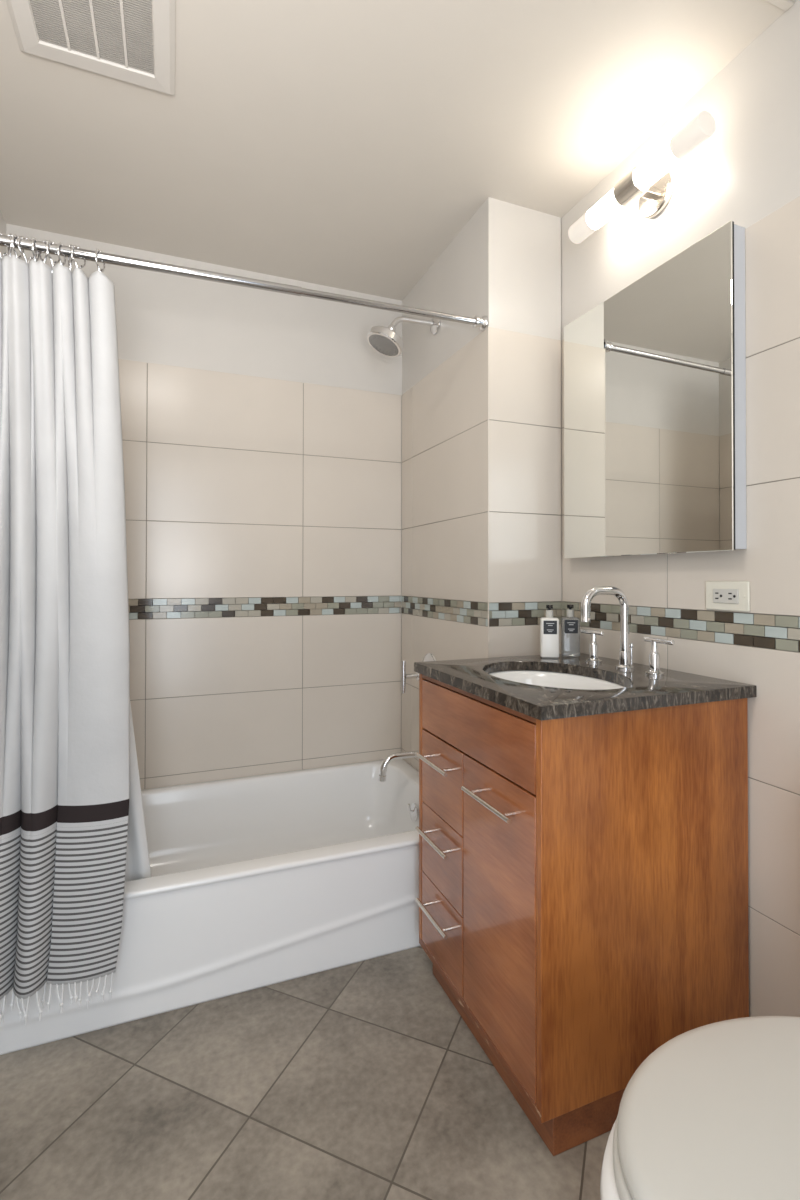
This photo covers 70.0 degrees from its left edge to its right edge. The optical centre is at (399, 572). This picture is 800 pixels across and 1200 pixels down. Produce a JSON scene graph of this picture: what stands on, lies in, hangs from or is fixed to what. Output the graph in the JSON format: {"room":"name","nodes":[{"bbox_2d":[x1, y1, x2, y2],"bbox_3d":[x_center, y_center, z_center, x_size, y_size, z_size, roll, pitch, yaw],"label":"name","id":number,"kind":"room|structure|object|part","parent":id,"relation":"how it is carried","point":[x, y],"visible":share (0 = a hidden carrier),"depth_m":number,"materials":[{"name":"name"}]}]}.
{"room":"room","nodes":[
{"label":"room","id":0,"kind":"room"},
{"bbox_2d":[0,211,5,255],"bbox_3d":[-0.891,-0.055,0.579,0.120,2.414,3.320,0,-1,-22],"label":"wall","id":1,"kind":"structure","parent":0,"point":[2,220],"depth_m":2.00,"materials":[{"name":"white paint"}]},
{"bbox_2d":[6,224,401,789],"bbox_3d":[-0.713,-0.038,2.373,1.742,2.414,0.120,0,-1,-22],"label":"wall","id":2,"kind":"structure","parent":0,"point":[262,429],"depth_m":2.35,"materials":[{"name":"beige tile"}]},
{"bbox_2d":[0,946,610,1199],"bbox_3d":[0.215,1.202,0.407,2.017,0.100,4.400,0,-1,-22],"label":"floor","id":3,"kind":"structure","parent":0,"point":[362,1080],"depth_m":1.23,"materials":[{"name":"tile"}]},
{"bbox_2d":[0,759,420,1054],"bbox_3d":[-0.556,0.998,1.940,1.516,0.335,0.780,0,-1,-22],"label":"bathtub","id":4,"kind":"object","parent":3,"relation":"on","point":[257,881],"visible":0.66,"depth_m":1.67,"materials":[{"name":"white ceramic"}]},
{"bbox_2d":[124,759,418,899],"bbox_3d":[-0.556,0.973,1.940,1.516,0.285,0.780,0,-1,-22],"label":"basin","id":5,"kind":"object","parent":4,"relation":"in","point":[337,832],"depth_m":2.19,"materials":[{"name":"white ceramic"}]},
{"bbox_3d":[0.053,0.934,2.218,0.016,0.068,0.068,0,-1,-22],"label":"overflow plate","id":6,"kind":"part","parent":4,"relation":"part of","materials":[{"name":"silver metal"}]},
{"bbox_2d":[415,673,748,1155],"bbox_3d":[0.418,0.727,1.499,0.618,0.871,0.598,0,-1,-22],"label":"vanity cabinet","id":7,"kind":"object","parent":3,"relation":"on","point":[582,901],"visible":0.94,"depth_m":1.23,"materials":[{"name":"brown wood"}]},
{"bbox_3d":[0.328,0.691,1.776,0.580,0.793,0.018,0,-1,-22],"label":"panel","id":8,"kind":"part","parent":7,"relation":"part of","materials":[{"name":"brown wood"}]},
{"bbox_3d":[0.094,0.922,1.528,0.038,0.011,0.183,0,-1,-22],"label":"handle","id":9,"kind":"part","parent":7,"relation":"part of","materials":[{"name":"silver metal"}]},
{"bbox_3d":[0.095,0.722,1.530,0.038,0.011,0.183,0,-1,-22],"label":"handle","id":10,"kind":"part","parent":7,"relation":"part of","materials":[{"name":"silver metal"}]},
{"bbox_3d":[0.095,0.513,1.532,0.038,0.011,0.183,0,-1,-22],"label":"handle","id":11,"kind":"part","parent":7,"relation":"part of","materials":[{"name":"silver metal"}]},
{"bbox_3d":[0.118,0.963,1.541,0.020,0.198,0.250,0,-1,-22],"label":"drawer","id":12,"kind":"part","parent":7,"relation":"part of","materials":[{"name":"brown wood"}]},
{"bbox_3d":[0.119,0.763,1.542,0.020,0.198,0.250,0,-1,-22],"label":"drawer","id":13,"kind":"part","parent":7,"relation":"part of","materials":[{"name":"brown wood"}]},
{"bbox_3d":[0.119,0.558,1.544,0.020,0.207,0.250,0,-1,-22],"label":"drawer","id":14,"kind":"part","parent":7,"relation":"part of","materials":[{"name":"brown wood"}]},
{"bbox_3d":[0.177,0.298,1.407,0.020,0.016,0.562,0,-1,-22],"label":"rail","id":15,"kind":"part","parent":7,"relation":"part of","materials":[{"name":"brown wood"}]},
{"bbox_3d":[0.176,1.074,1.399,0.022,0.021,0.597,0,-1,-22],"label":"rail","id":16,"kind":"part","parent":7,"relation":"part of","materials":[{"name":"brown wood"}]},
{"bbox_3d":[0.200,0.512,1.269,0.038,0.011,0.200,0,-1,-22],"label":"handle","id":17,"kind":"part","parent":7,"relation":"part of","materials":[{"name":"silver metal"}]},
{"bbox_3d":[0.223,0.756,1.283,0.020,0.608,0.303,0,-1,-22],"label":"door","id":18,"kind":"part","parent":7,"relation":"part of","materials":[{"name":"brown wood"}]},
{"bbox_2d":[414,653,756,720],"bbox_3d":[0.435,0.278,1.506,0.598,0.027,0.625,0,-1,-22],"label":"countertop","id":19,"kind":"structure","parent":7,"relation":"on","point":[641,691],"depth_m":1.32,"materials":[{"name":"stone"}]},
{"bbox_2d":[540,605,558,657],"bbox_3d":[0.470,0.185,1.791,0.056,0.165,0.053,0,-1,8],"label":"soap bottle","id":20,"kind":"object","parent":19,"relation":"on","point":[549,625],"visible":1,"depth_m":1.78,"materials":[{"name":"white plastic"}]},
{"bbox_2d":[489,670,624,689],"bbox_3d":[0.398,0.369,1.489,0.346,0.154,0.471,0,-1,-22],"label":"sink","id":21,"kind":"object","parent":19,"relation":"in","point":[540,678],"visible":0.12,"depth_m":1.67,"materials":[{"name":"white ceramic"}]},
{"bbox_2d":[561,604,579,656],"bbox_3d":[0.544,0.185,1.821,0.056,0.165,0.053,0,-1,8],"label":"soap bottle","id":22,"kind":"object","parent":19,"relation":"on","point":[570,625],"visible":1,"depth_m":1.81,"materials":[{"name":"clear plastic"}]},
{"bbox_2d":[580,586,674,674],"bbox_3d":[0.567,0.152,1.568,0.176,0.226,0.344,0,-1,-22],"label":"faucet","id":23,"kind":"object","parent":19,"relation":"on","point":[625,662],"visible":1,"depth_m":1.57,"materials":[{"name":"silver metal"}]},
{"bbox_3d":[0.574,0.180,1.706,0.012,0.012,0.092,0,-1,-22],"label":"lever","id":24,"kind":"part","parent":23,"relation":"part of","materials":[{"name":"silver metal"}]},
{"bbox_3d":[0.577,0.224,1.699,0.046,0.085,0.046,0,-1,-22],"label":"handle","id":25,"kind":"part","parent":23,"relation":"part of","materials":[{"name":"silver metal"}]},
{"bbox_3d":[0.561,0.152,1.558,0.158,0.226,0.024,0,-1,-22],"label":"spout","id":26,"kind":"part","parent":23,"relation":"part of","materials":[{"name":"silver metal"}]},
{"bbox_3d":[0.645,0.237,1.591,0.005,0.057,0.005,0,-1,-22],"label":"lift rod","id":27,"kind":"part","parent":23,"relation":"part of","materials":[{"name":"silver metal"}]},
{"bbox_3d":[0.662,0.222,1.485,0.046,0.085,0.046,0,-1,-22],"label":"handle","id":28,"kind":"part","parent":23,"relation":"part of","materials":[{"name":"silver metal"}]},
{"bbox_3d":[0.667,0.177,1.472,0.012,0.012,0.092,0,-1,-22],"label":"lever","id":29,"kind":"part","parent":23,"relation":"part of","materials":[{"name":"silver metal"}]},
{"bbox_3d":[0.543,0.686,1.237,0.580,0.793,0.018,0,-1,-22],"label":"panel","id":30,"kind":"part","parent":7,"relation":"part of","materials":[{"name":"brown wood"}]},
{"bbox_2d":[600,1016,799,1199],"bbox_3d":[0.620,0.773,0.775,0.779,0.766,0.394,0,-1,-22],"label":"toilet","id":31,"kind":"object","parent":3,"relation":"on","point":[713,1112],"visible":1,"depth_m":0.75,"materials":[{"name":"white ceramic"}]},
{"bbox_3d":[0.547,0.966,0.744,0.622,0.378,0.394,0,-1,-22],"label":"bowl","id":32,"kind":"part","parent":31,"relation":"part of","materials":[{"name":"white ceramic"}]},
{"bbox_3d":[0.525,0.766,0.737,0.528,0.021,0.392,0,-1,-22],"label":"seat","id":33,"kind":"part","parent":31,"relation":"part of","materials":[{"name":"white plastic"}]},
{"bbox_2d":[0,0,796,300],"bbox_3d":[0.218,-1.312,0.431,2.017,0.100,4.400,0,-1,-22],"label":"ceiling","id":34,"kind":"structure","parent":0,"point":[341,144],"depth_m":1.58,"materials":[{"name":"paint"}]},
{"bbox_2d":[6,0,174,95],"bbox_3d":[-0.683,-1.246,1.264,0.344,0.018,0.358,0,-1,-22],"label":"ceiling vent","id":35,"kind":"object","parent":34,"relation":"in","point":[131,41],"visible":1,"depth_m":1.32,"materials":[{"name":"plastic"}]},
{"bbox_2d":[401,197,561,771],"bbox_3d":[0.285,-0.037,2.296,0.295,2.414,0.772,0,-1,-22],"label":"wall","id":36,"kind":"structure","parent":0,"point":[504,265],"depth_m":1.98,"materials":[{"name":"beige tile"}]},
{"bbox_2d":[0,234,487,330],"bbox_3d":[-0.423,-0.824,1.630,1.520,0.074,0.050,0,-1,-22],"label":"curtain rod","id":37,"kind":"object","parent":36,"relation":"attached to","point":[25,244],"visible":1,"depth_m":1.60,"materials":[{"name":"metal"}]},
{"bbox_2d":[0,232,9,258],"bbox_3d":[-0.981,-0.789,1.406,0.014,0.093,0.050,0,-1,-1],"label":"curtain ring","id":38,"kind":"object","parent":37,"relation":"hanging from","point":[4,254],"visible":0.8,"depth_m":1.41,"materials":[{"name":"silver metal"}]},
{"bbox_2d":[7,233,12,256],"bbox_3d":[-0.966,-0.789,1.412,0.011,0.093,0.051,1,-1,-42],"label":"curtain ring","id":39,"kind":"object","parent":37,"relation":"hanging from","point":[10,235],"visible":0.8,"depth_m":1.40,"materials":[{"name":"silver metal"}]},
{"bbox_2d":[12,234,23,258],"bbox_3d":[-0.949,-0.789,1.419,0.010,0.093,0.051,0,-1,-5],"label":"curtain ring","id":40,"kind":"object","parent":37,"relation":"hanging from","point":[14,235],"visible":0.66,"depth_m":1.41,"materials":[{"name":"silver metal"}]},
{"bbox_2d":[125,703,151,881],"bbox_3d":[-0.898,0.113,1.486,0.495,1.715,0.082,0,-1,-22],"label":"liner","id":41,"kind":"object","parent":40,"relation":"hanging from","point":[137,855],"visible":0.04,"depth_m":1.56,"materials":[{"name":"white fabric"}]},
{"bbox_2d":[17,236,36,263],"bbox_3d":[-0.928,-0.790,1.425,0.016,0.093,0.051,0,-1,21],"label":"curtain ring","id":42,"kind":"object","parent":37,"relation":"hanging from","point":[21,237],"visible":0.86,"depth_m":1.42,"materials":[{"name":"silver metal"}]},
{"bbox_2d":[32,237,39,261],"bbox_3d":[-0.914,-0.790,1.433,0.009,0.093,0.051,0,-1,-16],"label":"curtain ring","id":43,"kind":"object","parent":37,"relation":"hanging from","point":[33,238],"visible":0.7,"depth_m":1.42,"materials":[{"name":"silver metal"}]},
{"bbox_2d":[40,240,48,262],"bbox_3d":[-0.897,-0.790,1.439,0.013,0.093,0.050,1,-1,-41],"label":"curtain ring","id":44,"kind":"object","parent":37,"relation":"hanging from","point":[45,241],"visible":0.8,"depth_m":1.43,"materials":[{"name":"silver metal"}]},
{"bbox_2d":[46,240,59,266],"bbox_3d":[-0.877,-0.790,1.447,0.012,0.093,0.051,0,-1,4],"label":"curtain ring","id":45,"kind":"object","parent":37,"relation":"hanging from","point":[49,241],"visible":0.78,"depth_m":1.44,"materials":[{"name":"silver metal"}]},
{"bbox_2d":[57,242,65,265],"bbox_3d":[-0.861,-0.790,1.454,0.009,0.093,0.051,0,-1,-10],"label":"curtain ring","id":46,"kind":"object","parent":37,"relation":"hanging from","point":[59,243],"visible":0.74,"depth_m":1.44,"materials":[{"name":"silver metal"}]},
{"bbox_2d":[68,244,72,269],"bbox_3d":[-0.844,-0.791,1.460,0.010,0.093,0.051,1,-1,-39],"label":"curtain ring","id":47,"kind":"object","parent":37,"relation":"hanging from","point":[70,245],"visible":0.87,"depth_m":1.45,"materials":[{"name":"silver metal"}]},
{"bbox_2d":[70,245,85,268],"bbox_3d":[-0.827,-0.791,1.468,0.014,0.093,0.050,0,-1,1],"label":"curtain ring","id":48,"kind":"object","parent":37,"relation":"hanging from","point":[74,246],"visible":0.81,"depth_m":1.46,"materials":[{"name":"silver metal"}]},
{"bbox_2d":[95,249,105,271],"bbox_3d":[-0.779,-0.791,1.486,0.011,0.093,0.051,0,-1,-2],"label":"curtain ring","id":49,"kind":"object","parent":37,"relation":"hanging from","point":[97,250],"visible":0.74,"depth_m":1.47,"materials":[{"name":"silver metal"}]},
{"bbox_3d":[-1.009,-0.789,1.395,0.012,0.093,0.050,0,-1,-22],"label":"curtain ring","id":50,"kind":"object","parent":37,"relation":"hanging from","visible":0},
{"bbox_2d":[0,255,129,1026],"bbox_3d":[-0.885,0.136,1.359,0.446,1.802,0.136,0,-1,-22],"label":"shower curtain","id":51,"kind":"object","parent":50,"relation":"hanging from","point":[65,637],"visible":1,"depth_m":1.38,"materials":[{"name":"fabric"}]},
{"bbox_2d":[379,750,418,781],"bbox_3d":[0.025,0.743,2.231,0.230,0.118,0.064,0,-1,-22],"label":"tub spout","id":52,"kind":"object","parent":36,"relation":"attached to","point":[409,754],"visible":0.7,"depth_m":2.20,"materials":[{"name":"silver metal"}]},
{"bbox_2d":[367,316,439,357],"bbox_3d":[0.010,-0.933,2.218,0.285,0.190,0.146,0,-1,-22],"label":"shower","id":53,"kind":"object","parent":36,"relation":"attached to","point":[383,340],"visible":0.97,"depth_m":2.19,"materials":[{"name":"silver metal"}]},
{"bbox_3d":[-0.062,-0.869,2.189,0.114,0.054,0.126,0,-1,-22],"label":"spray plate","id":54,"kind":"part","parent":53,"relation":"part of","materials":[{"name":"grey metal"}]},
{"bbox_3d":[0.051,-0.969,2.235,0.194,0.059,0.021,0,-1,-22],"label":"arm","id":55,"kind":"part","parent":53,"relation":"part of","materials":[{"name":"silver metal"}]},
{"bbox_2d":[402,653,436,692],"bbox_3d":[0.066,0.412,2.271,0.128,0.172,0.172,0,-1,-22],"label":"shower valve","id":56,"kind":"object","parent":36,"relation":"attached to","point":[428,657],"visible":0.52,"depth_m":2.25,"materials":[{"name":"silver metal"}]},
{"bbox_3d":[0.015,0.412,2.251,0.017,0.129,0.017,0,-1,-22],"label":"bar handle","id":57,"kind":"part","parent":56,"relation":"part of","materials":[{"name":"silver metal"}]},
{"bbox_2d":[488,327,488,657],"bbox_3d":[0.292,0.006,1.885,0.004,1.639,0.004,0,-1,-22],"label":"trim","id":58,"kind":"structure","parent":36,"relation":"attached to","point":[488,327],"depth_m":1.89,"materials":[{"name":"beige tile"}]},
{"bbox_2d":[561,0,799,1016],"bbox_3d":[0.908,-0.046,1.298,0.120,2.414,3.320,0,-1,-22],"label":"wall","id":59,"kind":"structure","parent":0,"point":[747,173],"depth_m":1.34,"materials":[{"name":"beige tile"}]},
{"bbox_2d":[568,111,715,243],"bbox_3d":[0.666,-1.063,1.586,0.125,0.116,0.478,0,-1,-22],"label":"wall lamp","id":60,"kind":"object","parent":59,"relation":"attached to","point":[652,182],"visible":1,"depth_m":1.55,"materials":[{"name":"white glass"}]},
{"bbox_3d":[0.686,-1.063,1.593,0.058,0.020,0.026,0,-1,-22],"label":"arm","id":61,"kind":"part","parent":60,"relation":"part of","materials":[{"name":"silver metal"}]},
{"bbox_3d":[0.717,-1.063,1.606,0.017,0.116,0.116,0,-1,-22],"label":"plate","id":62,"kind":"part","parent":60,"relation":"part of","materials":[{"name":"silver metal"}]},
{"bbox_2d":[564,220,746,557],"bbox_3d":[0.685,-0.435,1.628,0.051,0.774,0.616,0,-1,-22],"label":"medicine cabinet","id":63,"kind":"object","parent":59,"relation":"attached to","point":[655,372],"visible":1,"depth_m":1.52,"materials":[{"name":"silver mirror"}]},
{"bbox_3d":[0.667,-0.435,1.621,0.007,0.772,0.613,0,-1,-22],"label":"mirror door","id":64,"kind":"part","parent":63,"relation":"part of","materials":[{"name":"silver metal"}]},
{"bbox_2d":[706,581,749,611],"bbox_3d":[0.798,0.058,1.395,0.010,0.072,0.118,0,-1,-22],"label":"wall outlet","id":65,"kind":"object","parent":59,"relation":"attached to","point":[720,595],"visible":1,"depth_m":1.39,"materials":[{"name":"beige plastic"}]},
{"bbox_2d":[713,589,738,603],"bbox_3d":[0.795,0.058,1.394,0.004,0.035,0.068,0,-1,-22],"label":"socket","id":66,"kind":"object","parent":65,"relation":"attached to","point":[720,596],"depth_m":1.39,"materials":[{"name":"white plastic"}]},
{"bbox_2d":[765,0,793,11],"bbox_3d":[0.717,-1.251,1.205,0.315,0.006,0.019,0,-1,-22],"label":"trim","id":67,"kind":"structure","parent":59,"relation":"attached to","point":[784,5],"depth_m":1.25,"materials":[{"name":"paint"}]}
]}

